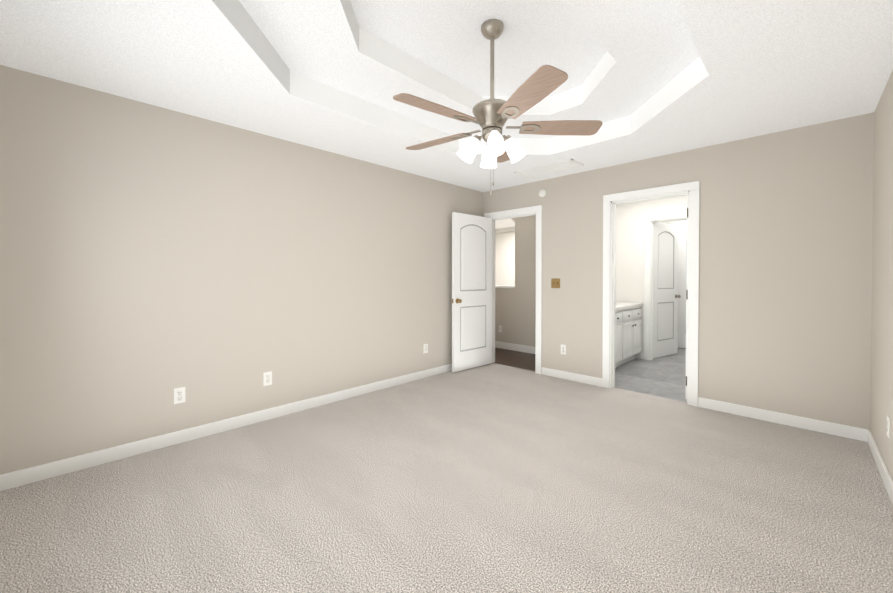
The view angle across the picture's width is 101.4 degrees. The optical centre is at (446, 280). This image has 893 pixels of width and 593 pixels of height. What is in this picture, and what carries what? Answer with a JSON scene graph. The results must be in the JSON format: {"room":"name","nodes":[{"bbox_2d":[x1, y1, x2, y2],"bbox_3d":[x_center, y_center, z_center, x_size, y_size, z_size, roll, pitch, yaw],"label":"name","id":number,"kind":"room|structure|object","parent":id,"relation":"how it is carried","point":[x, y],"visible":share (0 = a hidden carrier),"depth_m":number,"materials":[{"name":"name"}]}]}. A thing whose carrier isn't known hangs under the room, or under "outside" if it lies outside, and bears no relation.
{"room":"empty bedroom","nodes":[
{"label":"empty bedroom","id":0,"kind":"room"},
{"bbox_2d":[0,65,482,474],"bbox_3d":[-1.099,-0.041,3.635,0.120,2.440,4.760,1,1,44],"label":"wall","id":1,"kind":"structure","parent":0,"point":[152,257],"depth_m":2.69,"materials":[{"name":"beige paint"}]},
{"bbox_2d":[174,387,185,403],"bbox_3d":[-1.954,0.840,2.676,0.008,0.114,0.070,1,1,44],"label":"electrical outlet","id":2,"kind":"object","parent":1,"relation":"attached to","point":[180,395],"visible":1,"depth_m":2.67,"materials":[{"name":"white plastic"}]},
{"bbox_2d":[0,363,451,490],"bbox_3d":[-1.051,1.134,3.602,0.014,0.092,4.520,1,1,44],"label":"baseboard","id":3,"kind":"structure","parent":1,"relation":"attached to","point":[18,478],"depth_m":2.69,"materials":[{"name":"white wood"}]},
{"bbox_2d":[263,371,271,385],"bbox_3d":[-1.525,0.835,3.117,0.008,0.114,0.070,1,1,44],"label":"electrical outlet","id":4,"kind":"object","parent":1,"relation":"attached to","point":[267,378],"visible":1,"depth_m":3.11,"materials":[{"name":"white plastic"}]},
{"bbox_2d":[423,344,427,353],"bbox_3d":[-0.251,0.821,4.424,0.008,0.114,0.070,1,1,44],"label":"electrical outlet","id":5,"kind":"object","parent":1,"relation":"attached to","point":[425,348],"visible":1,"depth_m":4.42,"materials":[{"name":"white plastic"}]},
{"bbox_2d":[0,363,892,592],"bbox_3d":[0.223,1.244,2.320,3.870,0.100,4.700,1,1,44],"label":"floor carpet","id":6,"kind":"object","parent":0,"point":[493,478],"visible":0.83,"depth_m":1.95,"materials":[{"name":"beige carpet"}]},
{"bbox_2d":[0,0,892,228],"bbox_3d":[0.535,-1.404,4.388,6.350,0.310,8.140,1,1,44],"label":"ceiling","id":7,"kind":"structure","parent":0,"point":[646,79],"depth_m":2.28,"materials":[{"name":"paint"}]},
{"bbox_2d":[393,19,601,193],"bbox_3d":[0.242,-1.032,2.213,1.255,1.007,1.255,1,1,44],"label":"ceiling fan","id":8,"kind":"object","parent":7,"relation":"hanging from","point":[492,114],"visible":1,"depth_m":2.15,"materials":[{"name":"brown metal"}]},
{"bbox_2d":[514,159,583,177],"bbox_3d":[1.123,-1.242,4.054,0.700,0.010,0.280,1,1,44],"label":"ceiling vent","id":9,"kind":"object","parent":7,"relation":"in","point":[554,167],"visible":0.96,"depth_m":4.03,"materials":[{"name":"white"}]},
{"bbox_2d":[495,227,514,285],"bbox_3d":[1.175,-0.069,7.102,3.700,2.420,3.380,1,1,44],"label":"wall beyond the room","id":10,"kind":"structure","parent":0,"point":[504,256],"depth_m":9.04,"materials":[{"name":"white paint"}]},
{"bbox_2d":[494,348,534,370],"bbox_3d":[1.165,1.193,7.084,3.530,0.096,3.440,1,1,44],"label":"floor","id":11,"kind":"structure","parent":0,"point":[518,359],"depth_m":5.40,"materials":[{"name":"brown wood"}]},
{"bbox_2d":[495,215,535,346],"bbox_3d":[0.662,-0.063,6.554,3.530,2.420,0.120,1,1,44],"label":"wall","id":12,"kind":"structure","parent":0,"point":[515,313],"depth_m":5.93,"materials":[{"name":"beige paint"}]},
{"bbox_2d":[495,285,515,287],"bbox_3d":[0.605,0.099,6.612,1.610,0.035,0.170,1,1,44],"label":"sill","id":13,"kind":"structure","parent":12,"relation":"attached to","point":[496,286],"depth_m":6.13,"materials":[{"name":"white wood"}]},
{"bbox_2d":[495,341,534,353],"bbox_3d":[0.616,1.092,6.519,3.530,0.112,0.014,1,1,44],"label":"baseboard","id":14,"kind":"structure","parent":12,"relation":"attached to","point":[516,347],"depth_m":6.00,"materials":[{"name":"white wood"}]},
{"bbox_2d":[614,348,686,401],"bbox_3d":[3.439,1.217,4.868,2.820,0.098,3.440,1,1,44],"label":"floor","id":15,"kind":"structure","parent":0,"point":[664,376],"depth_m":4.47,"materials":[{"name":"grey tile"}]},
{"bbox_2d":[615,310,622,367],"bbox_3d":[1.839,0.777,4.727,0.566,0.780,0.813,1,1,44],"label":"base cabinet","id":16,"kind":"object","parent":15,"relation":"on","point":[619,313],"depth_m":4.75,"materials":[{"name":"white paint"}]},
{"bbox_2d":[623,306,642,363],"bbox_3d":[2.406,0.771,5.309,0.566,0.780,0.812,1,1,44],"label":"base cabinet","id":17,"kind":"object","parent":15,"relation":"on","point":[628,341],"depth_m":5.12,"materials":[{"name":"white paint"}]},
{"bbox_2d":[616,302,642,309],"bbox_3d":[2.122,0.357,5.007,0.574,0.055,1.634,1,1,44],"label":"countertop","id":18,"kind":"structure","parent":17,"relation":"on","point":[619,305],"depth_m":5.06,"materials":[{"name":"white stone"}]},
{"bbox_2d":[616,195,686,358],"bbox_3d":[3.226,-0.048,5.159,1.950,2.420,0.100,1,1,44],"label":"wall","id":19,"kind":"structure","parent":0,"point":[630,234],"depth_m":5.48,"materials":[{"name":"white paint"}]},
{"bbox_2d":[644,212,686,359],"bbox_3d":[3.269,0.107,5.119,0.874,2.112,0.136,1,1,44],"label":"door frame","id":20,"kind":"structure","parent":19,"relation":"attached to","point":[650,220],"depth_m":5.34,"materials":[{"name":"white wood"}]},
{"bbox_2d":[653,222,680,357],"bbox_3d":[3.364,0.136,5.580,0.251,2.020,0.688,1,1,44],"label":"closet door leaf","id":21,"kind":"structure","parent":19,"relation":"in","point":[665,323],"depth_m":5.58,"materials":[{"name":"white wood"}]},
{"bbox_2d":[660,220,686,228],"bbox_3d":[4.203,-0.059,6.162,1.950,2.420,0.100,1,1,44],"label":"wall","id":22,"kind":"structure","parent":0,"point":[680,222],"depth_m":6.29,"materials":[{"name":"white paint"}]},
{"bbox_2d":[678,224,686,228],"bbox_3d":[4.241,0.098,6.045,0.870,2.110,0.018,1,1,44],"label":"door frame","id":23,"kind":"structure","parent":22,"relation":"attached to","point":[683,226],"depth_m":6.23,"materials":[{"name":"white wood"}]},
{"bbox_2d":[678,229,686,347],"bbox_3d":[4.204,0.131,6.016,0.716,2.020,0.098,1,1,44],"label":"door leaf","id":24,"kind":"structure","parent":22,"relation":"in","point":[682,236],"depth_m":6.22,"materials":[{"name":"white wood"}]},
{"bbox_2d":[483,112,873,429],"bbox_3d":[1.863,-0.045,3.989,3.630,2.440,0.120,1,1,44],"label":"wall","id":25,"kind":"structure","parent":0,"point":[785,262],"depth_m":3.11,"materials":[{"name":"beige paint"}]},
{"bbox_2d":[451,212,491,371],"bbox_3d":[0.339,0.144,4.876,0.161,2.020,0.740,1,1,44],"label":"door leaf","id":26,"kind":"structure","parent":25,"relation":"in","point":[471,300],"depth_m":4.82,"materials":[{"name":"white wood"}]},
{"bbox_2d":[484,205,541,373],"bbox_3d":[0.912,0.109,4.917,0.899,2.112,0.156,1,1,44],"label":"door frame","id":27,"kind":"structure","parent":25,"relation":"attached to","point":[520,212],"depth_m":4.60,"materials":[{"name":"white wood"}]},
{"bbox_2d":[539,189,545,196],"bbox_3d":[1.185,-1.088,4.530,0.096,0.096,0.034,1,1,44],"label":"smoke detector","id":28,"kind":"object","parent":25,"relation":"attached to","point":[542,192],"visible":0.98,"depth_m":4.51,"materials":[{"name":"white plastic"}]},
{"bbox_2d":[551,278,559,287],"bbox_3d":[1.319,0.030,4.424,0.116,0.116,0.016,1,1,44],"label":"switch plate","id":29,"kind":"object","parent":25,"relation":"attached to","point":[555,283],"visible":1,"depth_m":4.43,"materials":[{"name":"brown metal"}]},
{"bbox_2d":[561,344,565,354],"bbox_3d":[1.396,0.821,4.364,0.070,0.114,0.008,1,1,44],"label":"electrical outlet","id":30,"kind":"object","parent":25,"relation":"attached to","point":[563,349],"visible":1,"depth_m":4.36,"materials":[{"name":"white plastic"}]},
{"bbox_2d":[541,367,601,386],"bbox_3d":[1.456,1.126,4.304,0.747,0.092,0.014,1,1,44],"label":"baseboard","id":31,"kind":"structure","parent":25,"relation":"attached to","point":[580,378],"depth_m":4.28,"materials":[{"name":"white wood"}]},
{"bbox_2d":[602,181,699,406],"bbox_3d":[2.089,0.122,3.770,0.882,2.112,0.156,1,1,44],"label":"door frame","id":32,"kind":"structure","parent":25,"relation":"attached to","point":[691,190],"depth_m":3.65,"materials":[{"name":"white wood"}]},
{"bbox_2d":[685,195,687,398],"bbox_3d":[2.632,0.155,3.821,0.161,2.020,0.702,1,1,44],"label":"door leaf","id":33,"kind":"structure","parent":25,"relation":"in","point":[686,299],"depth_m":3.60,"materials":[{"name":"white wood"}]},
{"bbox_2d":[698,397,863,440],"bbox_3d":[2.727,1.139,3.066,1.025,0.092,0.014,1,1,44],"label":"baseboard","id":34,"kind":"structure","parent":25,"relation":"attached to","point":[856,433],"depth_m":3.00,"materials":[{"name":"white wood"}]},
{"bbox_2d":[870,70,892,480],"bbox_3d":[1.587,-0.012,1.019,0.120,2.440,4.760,1,1,44],"label":"wall","id":35,"kind":"structure","parent":0,"point":[881,405],"depth_m":2.31,"materials":[{"name":"beige paint"}]},
{"bbox_2d":[864,429,892,505],"bbox_3d":[1.539,1.161,1.078,0.014,0.092,4.520,1,1,44],"label":"baseboard","id":36,"kind":"structure","parent":35,"relation":"attached to","point":[868,437],"depth_m":2.27,"materials":[{"name":"white wood"}]},
{"bbox_2d":[887,415,889,437],"bbox_3d":[2.560,0.846,2.119,0.008,0.114,0.070,1,1,44],"label":"electrical outlet","id":37,"kind":"object","parent":35,"relation":"attached to","point":[888,426],"visible":1,"depth_m":2.10,"materials":[{"name":"white plastic"}]}
]}

